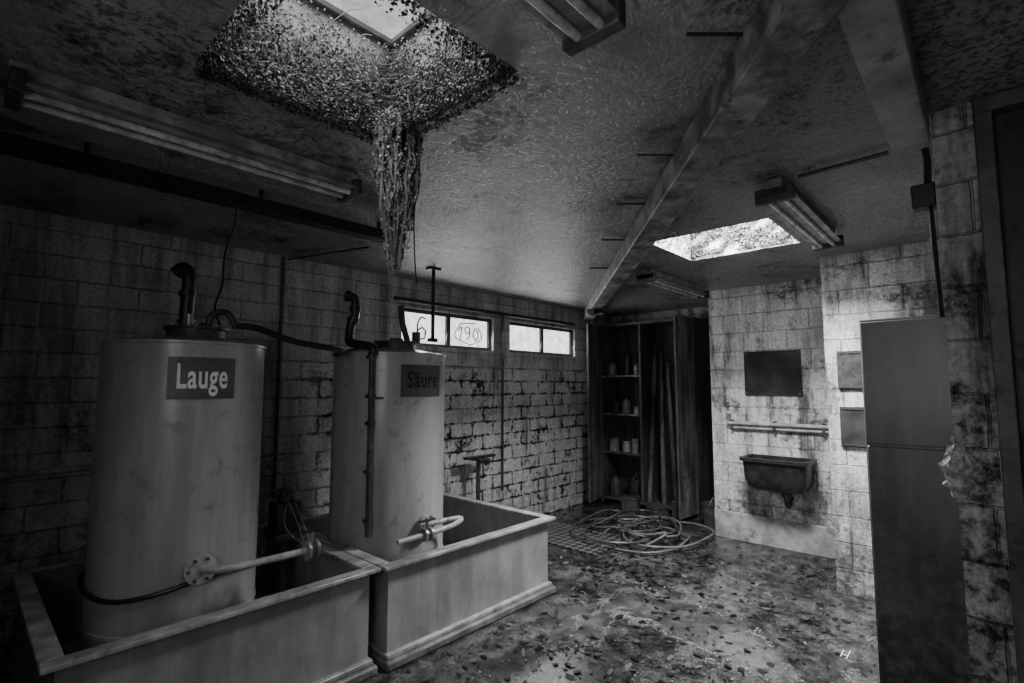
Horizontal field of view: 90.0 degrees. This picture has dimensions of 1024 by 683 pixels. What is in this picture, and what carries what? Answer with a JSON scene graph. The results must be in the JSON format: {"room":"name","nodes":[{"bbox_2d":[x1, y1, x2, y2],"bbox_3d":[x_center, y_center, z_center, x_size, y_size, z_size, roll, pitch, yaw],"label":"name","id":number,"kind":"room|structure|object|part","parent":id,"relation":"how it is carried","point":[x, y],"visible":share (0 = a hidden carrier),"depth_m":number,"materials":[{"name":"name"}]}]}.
{"room":"abandoned chemical storage room","nodes":[
{"label":"abandoned chemical storage room","id":0,"kind":"room"},
{"bbox_2d":[0,498,1017,682],"bbox_3d":[0.949,1.833,2.651,5.600,0.100,7.800,-5,-7,43],"label":"floor","id":1,"kind":"structure","parent":0,"point":[570,619],"depth_m":3.30,"materials":[{"name":"concrete"}]},
{"bbox_2d":[6,523,380,682],"bbox_3d":[-1.704,1.516,2.760,1.430,0.550,1.390,-5,-7,43],"label":"basin","id":2,"kind":"object","parent":1,"relation":"on","point":[315,630],"visible":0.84,"depth_m":2.46,"materials":[{"name":"concrete"}]},
{"bbox_2d":[77,262,323,650],"bbox_3d":[-1.626,0.607,2.692,0.938,2.088,0.926,-5,-7,43],"label":"tank","id":3,"kind":"object","parent":2,"relation":"in","point":[173,516],"visible":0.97,"depth_m":2.39,"materials":[{"name":"plastic"}]},
{"bbox_3d":[-1.704,-0.049,2.768,0.310,0.100,0.310,-5,-7,43],"label":"lid","id":4,"kind":"part","parent":3,"relation":"part of","materials":[{"name":"metal"}]},
{"bbox_3d":[-1.495,0.177,2.476,0.288,0.200,0.033,5,-7,-43],"label":"sign plate","id":5,"kind":"part","parent":3,"relation":"part of","materials":[{"name":"black metal"}]},
{"bbox_2d":[237,323,360,356],"bbox_3d":[-1.189,0.009,3.188,0.373,0.148,1.009,-1,-5,14],"label":"hose","id":6,"kind":"object","parent":3,"relation":"attached to","point":[338,351],"visible":0.78,"depth_m":2.89,"materials":[{"name":"black rubber"}]},
{"bbox_3d":[-1.044,0.987,2.672,0.020,0.010,0.120,-5,-7,43],"label":"handle","id":7,"kind":"part","parent":3,"relation":"part of","materials":[{"name":"black metal"}]},
{"bbox_2d":[259,446,308,592],"bbox_3d":[-1.488,1.169,3.201,0.957,1.055,0.284,-5,-7,43],"label":"valve","id":8,"kind":"object","parent":2,"relation":"on","point":[284,516],"visible":0.8,"depth_m":3.18,"materials":[{"name":"metal"}]},
{"bbox_2d":[0,204,611,673],"bbox_3d":[-1.200,0.677,4.741,0.250,2.560,7.800,-5,-7,43],"label":"wall","id":9,"kind":"structure","parent":1,"relation":"on","point":[68,285],"depth_m":3.80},
{"bbox_2d":[272,257,284,498],"bbox_3d":[-1.789,0.262,3.929,0.024,1.850,0.024,2,-5,-25],"label":"pipe","id":10,"kind":"object","parent":9,"relation":"attached to","point":[283,258],"visible":1,"depth_m":3.92,"materials":[{"name":"metal"}]},
{"bbox_2d":[401,308,490,350],"bbox_3d":[-0.670,-0.108,5.294,0.053,0.360,1.230,-5,-7,43],"label":"window","id":11,"kind":"structure","parent":9,"relation":"attached to","point":[451,330],"depth_m":5.33,"materials":[{"name":"glass"}]},
{"bbox_2d":[394,296,574,325],"bbox_3d":[-0.130,-0.310,5.746,0.040,0.040,2.800,-5,-7,43],"label":"pipe","id":12,"kind":"object","parent":9,"relation":"attached to","point":[396,298],"visible":1,"depth_m":5.48,"materials":[{"name":"black metal"}]},
{"bbox_2d":[501,316,503,489],"bbox_3d":[-0.104,0.676,5.720,0.022,1.930,0.022,2,-5,-25],"label":"pipe","id":13,"kind":"object","parent":9,"relation":"attached to","point":[502,479],"visible":1,"depth_m":5.71,"materials":[{"name":"metal"}]},
{"bbox_2d":[510,322,572,356],"bbox_3d":[0.360,-0.013,6.407,0.053,0.360,1.270,-5,-7,43],"label":"window","id":14,"kind":"structure","parent":9,"relation":"attached to","point":[524,338],"depth_m":6.38,"materials":[{"name":"glass"}]},
{"bbox_2d":[300,492,555,671],"bbox_3d":[-0.685,1.606,3.802,1.410,0.550,1.510,-5,-7,43],"label":"basin","id":15,"kind":"object","parent":1,"relation":"on","point":[492,565],"visible":0.52,"depth_m":3.27,"materials":[{"name":"concrete"}]},
{"bbox_2d":[328,290,463,561],"bbox_3d":[-0.821,0.703,3.550,0.941,2.044,0.812,-5,-7,43],"label":"tank","id":16,"kind":"object","parent":15,"relation":"in","point":[387,461],"visible":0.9,"depth_m":3.28,"materials":[{"name":"plastic"}]},
{"bbox_3d":[-0.834,0.029,3.679,0.310,0.100,0.310,-5,-7,43],"label":"lid","id":17,"kind":"part","parent":16,"relation":"part of","materials":[{"name":"metal"}]},
{"bbox_3d":[-0.595,0.261,3.397,0.038,0.210,0.318,-5,-7,43],"label":"sign plate","id":18,"kind":"part","parent":16,"relation":"part of","materials":[{"name":"grey metal"}]},
{"bbox_3d":[-0.529,1.115,3.194,0.020,0.010,0.120,-5,-7,43],"label":"handle","id":19,"kind":"part","parent":16,"relation":"part of","materials":[{"name":"grey metal"}]},
{"bbox_2d":[463,453,495,499],"bbox_3d":[-0.324,1.572,5.137,0.200,0.845,0.400,-5,-7,43],"label":"valve","id":20,"kind":"object","parent":1,"relation":"on","point":[478,458],"visible":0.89,"depth_m":5.12,"materials":[{"name":"metal"}]},
{"bbox_3d":[-0.338,1.583,5.121,0.140,0.820,0.140,-5,-7,43],"label":"stem","id":21,"kind":"part","parent":20,"relation":"part of","materials":[{"name":"metal"}]},
{"bbox_3d":[-0.324,1.173,5.171,0.200,0.045,0.400,-5,-7,43],"label":"handle","id":22,"kind":"part","parent":20,"relation":"part of","materials":[{"name":"metal"}]},
{"bbox_2d":[547,521,629,554],"bbox_3d":[0.527,2.005,5.315,1.200,0.011,0.650,-5,-7,43],"label":"floor grate","id":23,"kind":"object","parent":1,"relation":"on","point":[566,539],"visible":0.5,"depth_m":5.16,"materials":[{"name":"metal"}]},
{"bbox_2d":[570,509,656,543],"bbox_3d":[1.070,1.933,5.357,0.928,0.114,1.082,-5,-7,43],"label":"coiled hose","id":24,"kind":"object","parent":1,"relation":"on","point":[590,539],"visible":0.88,"depth_m":5.28,"materials":[{"name":"grey rubber"}]},
{"bbox_2d":[621,494,639,511],"bbox_3d":[1.485,2.022,6.400,0.208,0.163,0.208,-2,-5,23],"label":"crate","id":25,"kind":"object","parent":1,"relation":"on","point":[628,502],"visible":0.93,"depth_m":6.32,"materials":[{"name":"metal"}]},
{"bbox_2d":[595,509,677,535],"bbox_3d":[1.377,1.920,5.465,0.730,0.114,0.849,-5,-7,43],"label":"coiled hose","id":26,"kind":"object","parent":1,"relation":"on","point":[620,511],"visible":0.88,"depth_m":5.47,"materials":[{"name":"grey rubber"}]},
{"bbox_2d":[407,509,876,682],"bbox_3d":[0.936,1.843,3.397,4.452,0.028,4.399,-5,-7,43],"label":"leaf litter","id":27,"kind":"object","parent":1,"relation":"on","point":[539,648],"visible":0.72,"depth_m":3.36,"materials":[{"name":"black plant"}]},
{"bbox_2d":[586,315,713,519],"bbox_3d":[1.708,0.924,6.561,1.362,2.380,0.920,-5,-7,43],"label":"tall cabinet","id":28,"kind":"object","parent":1,"relation":"on","point":[683,341],"visible":0.85,"depth_m":6.72,"materials":[{"name":"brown wood"}]},
{"bbox_3d":[1.096,0.924,6.800,0.035,2.300,0.445,-3,-6,29],"label":"door","id":29,"kind":"part","parent":28,"relation":"part of","materials":[{"name":"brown wood"}]},
{"bbox_2d":[608,361,616,374],"bbox_3d":[1.386,0.369,7.070,0.120,0.200,0.120,-5,-7,43],"label":"bottle","id":30,"kind":"object","parent":28,"relation":"on","point":[612,368],"visible":0.86,"depth_m":7.02,"materials":[{"name":"plastic"}]},
{"bbox_2d":[609,438,618,450],"bbox_3d":[1.387,1.398,6.954,0.139,0.170,0.140,-5,-7,43],"label":"tin can","id":31,"kind":"object","parent":28,"relation":"on","point":[613,442],"visible":1,"depth_m":6.90,"materials":[{"name":"metal"}]},
{"bbox_2d":[610,472,621,496],"bbox_3d":[1.401,1.927,6.923,0.160,0.300,0.160,-5,-7,43],"label":"bottle","id":32,"kind":"object","parent":28,"relation":"on","point":[615,481],"visible":1,"depth_m":6.86,"materials":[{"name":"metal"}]},
{"bbox_2d":[613,398,619,412],"bbox_3d":[1.441,0.880,7.057,0.090,0.200,0.090,-5,-7,43],"label":"bottle","id":33,"kind":"object","parent":28,"relation":"on","point":[616,405],"visible":1,"depth_m":7.02,"materials":[{"name":"glass"}]},
{"bbox_2d":[602,375,638,377],"bbox_3d":[1.599,0.477,7.004,0.570,0.025,0.445,-5,-7,43],"label":"shelf","id":34,"kind":"object","parent":28,"relation":"attached to","point":[603,376],"depth_m":6.93,"materials":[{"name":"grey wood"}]},
{"bbox_2d":[603,412,639,415],"bbox_3d":[1.599,0.986,6.960,0.570,0.025,0.445,-5,-7,43],"label":"shelf","id":35,"kind":"object","parent":28,"relation":"attached to","point":[604,413],"depth_m":6.86,"materials":[{"name":"grey wood"}]},
{"bbox_2d":[603,448,640,456],"bbox_3d":[1.599,1.494,6.917,0.570,0.025,0.445,-5,-7,43],"label":"shelf","id":36,"kind":"object","parent":28,"relation":"attached to","point":[606,451],"depth_m":6.86,"materials":[{"name":"grey wood"}]},
{"bbox_2d":[622,397,630,412],"bbox_3d":[1.559,0.861,6.950,0.120,0.220,0.120,-5,-7,43],"label":"bottle","id":37,"kind":"object","parent":28,"relation":"on","point":[626,405],"visible":1,"depth_m":6.90,"materials":[{"name":"glass"}]},
{"bbox_2d":[623,441,630,451],"bbox_3d":[1.545,1.413,6.888,0.109,0.130,0.110,-5,-7,43],"label":"tin can","id":38,"kind":"object","parent":28,"relation":"on","point":[626,444],"visible":1,"depth_m":6.84,"materials":[{"name":"grey metal"}]},
{"bbox_2d":[624,351,630,374],"bbox_3d":[1.586,0.295,7.028,0.090,0.340,0.090,-5,-7,43],"label":"bottle","id":39,"kind":"object","parent":28,"relation":"on","point":[627,361],"visible":0.88,"depth_m":6.99,"materials":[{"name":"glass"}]},
{"bbox_2d":[628,471,641,497],"bbox_3d":[1.673,1.897,6.837,0.252,0.346,0.252,-5,-7,43],"label":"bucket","id":40,"kind":"object","parent":28,"relation":"on","point":[634,482],"visible":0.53,"depth_m":6.75,"materials":[{"name":"metal"}]},
{"bbox_2d":[632,439,638,452],"bbox_3d":[1.622,1.375,6.738,0.089,0.180,0.090,-5,-7,43],"label":"tin can","id":41,"kind":"object","parent":28,"relation":"on","point":[635,442],"visible":1,"depth_m":6.70,"materials":[{"name":"metal"}]},
{"bbox_2d":[633,406,639,413],"bbox_3d":[1.652,0.904,6.751,0.099,0.100,0.100,-5,-7,43],"label":"tin can","id":42,"kind":"object","parent":28,"relation":"on","point":[636,409],"visible":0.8,"depth_m":6.71,"materials":[{"name":"metal"}]},
{"bbox_2d":[634,363,638,374],"bbox_3d":[1.652,0.366,6.797,0.070,0.160,0.070,-5,-7,43],"label":"bottle","id":43,"kind":"object","parent":28,"relation":"on","point":[636,367],"visible":0.94,"depth_m":6.77,"materials":[{"name":"plastic"}]},
{"bbox_2d":[648,344,657,502],"bbox_3d":[1.844,1.040,6.701,0.051,2.028,0.327,-4,-6,40],"label":"batten","id":44,"kind":"object","parent":28,"relation":"in","point":[652,429],"visible":1,"depth_m":6.68,"materials":[{"name":"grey wood"}]},
{"bbox_2d":[659,352,666,504],"bbox_3d":[1.943,1.082,6.605,0.054,1.928,0.375,-1,-5,17],"label":"batten","id":45,"kind":"object","parent":28,"relation":"in","point":[662,420],"visible":1,"depth_m":6.58,"materials":[{"name":"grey wood"}]},
{"bbox_2d":[665,363,677,498],"bbox_3d":[2.033,1.150,6.515,0.053,1.778,0.416,-1,-5,6],"label":"batten","id":46,"kind":"object","parent":28,"relation":"in","point":[670,410],"visible":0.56,"depth_m":6.50,"materials":[{"name":"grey wood"}]},
{"bbox_3d":[2.019,0.851,5.949,0.435,2.300,0.040,5,-7,-43],"label":"door","id":47,"kind":"part","parent":28,"relation":"part of","materials":[{"name":"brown wood"}]},
{"bbox_2d":[600,516,714,553],"bbox_3d":[1.428,1.933,5.198,0.989,0.131,1.182,-5,-7,43],"label":"coiled hose","id":48,"kind":"object","parent":1,"relation":"on","point":[669,548],"visible":0.82,"depth_m":4.99,"materials":[{"name":"grey rubber"}]},
{"bbox_2d":[646,504,668,515],"bbox_3d":[1.743,2.029,6.133,0.208,0.103,0.168,2,-5,-17],"label":"crate","id":49,"kind":"object","parent":1,"relation":"on","point":[660,508],"visible":0.91,"depth_m":6.08,"materials":[{"name":"metal"}]},
{"bbox_2d":[672,499,678,519],"bbox_3d":[1.947,1.968,6.004,0.108,0.203,0.148,-3,-6,33],"label":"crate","id":50,"kind":"object","parent":1,"relation":"on","point":[675,513],"visible":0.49,"depth_m":5.95,"materials":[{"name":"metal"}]},
{"bbox_2d":[700,496,714,528],"bbox_3d":[2.216,1.861,5.655,0.252,0.356,0.252,-5,-7,43],"label":"bucket","id":51,"kind":"object","parent":1,"relation":"on","point":[708,507],"visible":0.46,"depth_m":5.58,"materials":[{"name":"metal"}]},
{"bbox_2d":[859,315,970,682],"bbox_3d":[2.213,0.832,2.680,0.505,1.900,0.530,-5,-7,43],"label":"locker","id":52,"kind":"object","parent":1,"relation":"on","point":[920,602],"visible":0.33,"depth_m":2.54,"materials":[{"name":"metal"}]},
{"bbox_3d":[2.046,0.202,2.555,0.488,0.635,0.018,-5,-7,43],"label":"door","id":53,"kind":"part","parent":52,"relation":"part of","materials":[{"name":"paint"}]},
{"bbox_3d":[2.046,1.118,2.476,0.488,1.175,0.018,-5,-7,43],"label":"door","id":54,"kind":"part","parent":52,"relation":"part of","materials":[{"name":"paint"}]},
{"bbox_2d":[930,102,1017,682],"bbox_3d":[1.708,0.432,1.877,0.115,2.560,0.320,-5,-7,43],"label":"wall pier","id":55,"kind":"object","parent":1,"relation":"on","point":[992,653],"visible":0.89,"depth_m":1.78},
{"bbox_2d":[910,147,944,317],"bbox_3d":[1.577,-0.411,1.948,0.074,0.653,0.080,-5,-7,43],"label":"switch box","id":56,"kind":"object","parent":55,"relation":"attached to","point":[923,196],"visible":0.96,"depth_m":1.93,"materials":[{"name":"black metal"}]},
{"bbox_2d":[938,435,974,502],"bbox_3d":[1.568,0.448,1.798,0.096,0.246,0.098,1,-5,-8],"label":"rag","id":57,"kind":"object","parent":55,"relation":"attached to","point":[957,468],"visible":0.99,"depth_m":1.78,"materials":[{"name":"grey fabric"}]},
{"bbox_2d":[972,86,1023,682],"bbox_3d":[2.008,0.396,1.432,0.929,2.555,0.130,-5,-7,43],"label":"door","id":58,"kind":"structure","parent":55,"relation":"attached to","point":[998,118],"depth_m":1.74,"materials":[{"name":"paint"}]},
{"bbox_2d":[0,0,1023,316],"bbox_3d":[0.949,-0.827,2.879,5.600,0.120,7.800,-5,-7,43],"label":"ceiling","id":59,"kind":"structure","parent":0,"point":[519,193],"depth_m":2.18,"materials":[{"name":"paint"}]},
{"bbox_2d":[4,59,362,203],"bbox_3d":[-1.176,-0.780,2.044,0.176,0.115,1.200,-5,-7,43],"label":"tube light","id":60,"kind":"object","parent":59,"relation":"attached to","point":[28,86],"visible":1,"depth_m":1.88,"materials":[{"name":"paint"}]},
{"bbox_2d":[0,130,388,243],"bbox_3d":[-1.677,-0.760,2.233,0.085,0.121,2.700,-5,-7,43],"label":"pipe","id":61,"kind":"object","parent":59,"relation":"hanging from","point":[13,145],"visible":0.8,"depth_m":2.32,"materials":[{"name":"metal"}]},
{"bbox_2d":[214,206,238,325],"bbox_3d":[-1.502,-0.382,2.674,0.048,0.566,0.406,4,-6,-37],"label":"power cable","id":62,"kind":"object","parent":61,"relation":"hanging from","point":[237,207],"visible":1,"depth_m":2.64,"materials":[{"name":"black rubber"}]},
{"bbox_2d":[288,246,368,259],"bbox_3d":[-1.394,-0.663,3.854,0.813,0.016,0.016,-2,-5,26],"label":"pipe","id":63,"kind":"object","parent":59,"relation":"attached to","point":[358,248],"visible":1,"depth_m":3.84,"materials":[{"name":"metal"}]},
{"bbox_2d":[227,0,478,107],"bbox_3d":[-0.487,-1.143,1.655,0.840,0.299,0.840,-5,-7,43],"label":"trim","id":64,"kind":"structure","parent":59,"relation":"on","point":[346,26],"depth_m":1.97,"materials":[{"name":"plant"}]},
{"bbox_2d":[194,0,526,143],"bbox_3d":[-0.486,-1.046,1.675,0.776,0.414,0.776,-5,-7,43],"label":"ivy","id":65,"kind":"object","parent":64,"relation":"attached to","point":[489,63],"visible":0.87,"depth_m":1.82,"materials":[{"name":"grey plant"}]},
{"bbox_2d":[310,0,432,46],"bbox_3d":[-0.487,-1.307,1.669,0.840,0.030,0.840,-5,-7,43],"label":"window","id":66,"kind":"structure","parent":64,"relation":"attached to","point":[389,28],"depth_m":2.02,"materials":[{"name":"grey glass"}]},
{"bbox_3d":[-0.487,-1.317,1.670,0.840,0.010,0.840,-5,-7,43],"label":"pane","id":67,"kind":"part","parent":66,"relation":"part of","materials":[{"name":"grey glass"}]},
{"bbox_2d":[371,105,423,276],"bbox_3d":[-0.463,-0.581,2.042,0.205,0.664,0.192,-1,-5,8],"label":"ivy","id":68,"kind":"object","parent":59,"relation":"hanging from","point":[397,167],"visible":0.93,"depth_m":2.01,"materials":[{"name":"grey plant"}]},
{"bbox_2d":[413,161,419,283],"bbox_3d":[-0.403,-0.536,2.171,0.021,0.581,0.055,0,-5,3],"label":"tendrils","id":69,"kind":"object","parent":59,"relation":"hanging from","point":[419,161],"visible":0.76,"depth_m":2.16,"materials":[{"name":"black plant"}]},
{"bbox_2d":[426,267,440,341],"bbox_3d":[-0.677,-0.315,4.396,0.060,0.639,0.120,-5,-7,43],"label":"rod","id":70,"kind":"object","parent":59,"relation":"hanging from","point":[433,269],"visible":1,"depth_m":4.38,"materials":[{"name":"black metal"}]},
{"bbox_2d":[514,0,625,56],"bbox_3d":[-0.182,-0.877,0.913,0.176,0.115,1.200,-5,-7,43],"label":"tube light","id":71,"kind":"object","parent":59,"relation":"attached to","point":[580,25],"visible":1,"depth_m":1.28,"materials":[{"name":"metal"}]},
{"bbox_2d":[636,268,709,299],"bbox_3d":[1.562,-0.536,4.882,0.176,0.115,1.200,-5,-7,43],"label":"tube light","id":72,"kind":"object","parent":59,"relation":"attached to","point":[648,276],"visible":1,"depth_m":4.75,"materials":[{"name":"metal"}]},
{"bbox_2d":[583,0,848,320],"bbox_3d":[0.747,-0.641,3.092,0.318,0.213,7.863,0,-5,3],"label":"ceiling beam","id":73,"kind":"structure","parent":59,"relation":"attached to","point":[778,35],"depth_m":1.69,"materials":[{"name":"concrete"}]},
{"bbox_2d":[675,218,780,245],"bbox_3d":[1.509,-0.972,3.656,0.910,0.299,0.840,-5,-7,43],"label":"trim","id":74,"kind":"structure","parent":59,"relation":"on","point":[693,241],"depth_m":4.01,"materials":[{"name":"paint"}]},
{"bbox_2d":[657,218,796,258],"bbox_3d":[1.510,-0.911,3.652,0.808,0.402,0.736,-5,-7,43],"label":"ivy","id":75,"kind":"object","parent":74,"relation":"attached to","point":[731,234],"visible":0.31,"depth_m":3.90,"materials":[{"name":"plant"}]},
{"bbox_2d":[754,177,843,250],"bbox_3d":[1.682,-0.703,2.941,0.176,0.115,1.200,-5,-7,43],"label":"tube light","id":76,"kind":"object","parent":59,"relation":"attached to","point":[780,197],"visible":1,"depth_m":2.75,"materials":[{"name":"metal"}]},
{"bbox_2d":[798,151,888,178],"bbox_3d":[1.485,-0.795,2.312,0.020,0.020,0.351,5,-7,-44],"label":"pipe","id":77,"kind":"object","parent":59,"relation":"attached to","point":[884,153],"visible":1,"depth_m":2.30,"materials":[{"name":"black metal"}]},
{"bbox_2d":[837,0,929,149],"bbox_3d":[0.432,-0.896,0.783,0.120,0.099,3.220,-5,-7,43],"label":"joist","id":78,"kind":"object","parent":59,"relation":"attached to","point":[877,33],"visible":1,"depth_m":1.47,"materials":[{"name":"paint"}]},
{"bbox_2d":[612,307,714,491],"bbox_3d":[2.234,0.860,6.870,1.900,2.560,0.200,-5,-7,43],"label":"wall","id":79,"kind":"structure","parent":0,"point":[701,312],"depth_m":6.96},
{"bbox_2d":[708,277,833,527],"bbox_3d":[2.995,0.739,5.459,1.240,2.560,1.250,-5,-7,43],"label":"wall","id":80,"kind":"structure","parent":0,"point":[788,315],"depth_m":5.06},
{"bbox_2d":[744,350,802,395],"bbox_3d":[2.555,0.311,5.032,0.520,0.440,0.025,-5,-7,43],"label":"board","id":81,"kind":"object","parent":80,"relation":"attached to","point":[766,373],"visible":1,"depth_m":5.01,"materials":[{"name":"metal"}]},
{"bbox_2d":[715,509,835,558],"bbox_3d":[2.564,1.840,4.897,1.238,0.270,0.020,-5,-7,43],"label":"baseboard","id":82,"kind":"structure","parent":80,"relation":"attached to","point":[805,538],"depth_m":4.91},
{"bbox_2d":[725,413,828,434],"bbox_3d":[2.599,0.790,4.913,1.070,0.165,0.079,-5,-7,43],"label":"wall rail","id":83,"kind":"object","parent":80,"relation":"attached to","point":[825,428],"visible":0.88,"depth_m":4.93,"materials":[{"name":"metal"}]},
{"bbox_2d":[725,413,731,420],"bbox_3d":[2.222,0.784,5.250,0.060,0.095,0.060,-5,-7,43],"label":"light switch","id":84,"kind":"object","parent":83,"relation":"on","point":[728,414],"depth_m":5.24,"materials":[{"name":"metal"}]},
{"bbox_2d":[739,453,816,508],"bbox_3d":[2.482,1.326,4.784,0.594,0.466,0.363,-5,-7,43],"label":"sink basin","id":85,"kind":"object","parent":80,"relation":"attached to","point":[787,476],"visible":1,"depth_m":4.69,"materials":[{"name":"metal"}]},
{"bbox_2d":[820,239,1013,625],"bbox_3d":[4.079,0.603,3.873,2.509,2.560,2.120,-5,-7,43],"label":"wall","id":86,"kind":"structure","parent":0,"point":[895,281],"depth_m":3.81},
{"bbox_2d":[836,350,862,388],"bbox_3d":[2.549,0.215,3.860,0.165,0.290,0.024,-5,-7,43],"label":"plate","id":87,"kind":"object","parent":86,"relation":"attached to","point":[849,370],"visible":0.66,"depth_m":3.86,"materials":[{"name":"metal"}]},
{"bbox_2d":[839,407,865,447],"bbox_3d":[2.549,0.639,3.823,0.165,0.300,0.024,-5,-7,43],"label":"plate","id":88,"kind":"object","parent":86,"relation":"attached to","point":[852,421],"visible":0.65,"depth_m":3.82,"materials":[{"name":"metal"}]}
]}

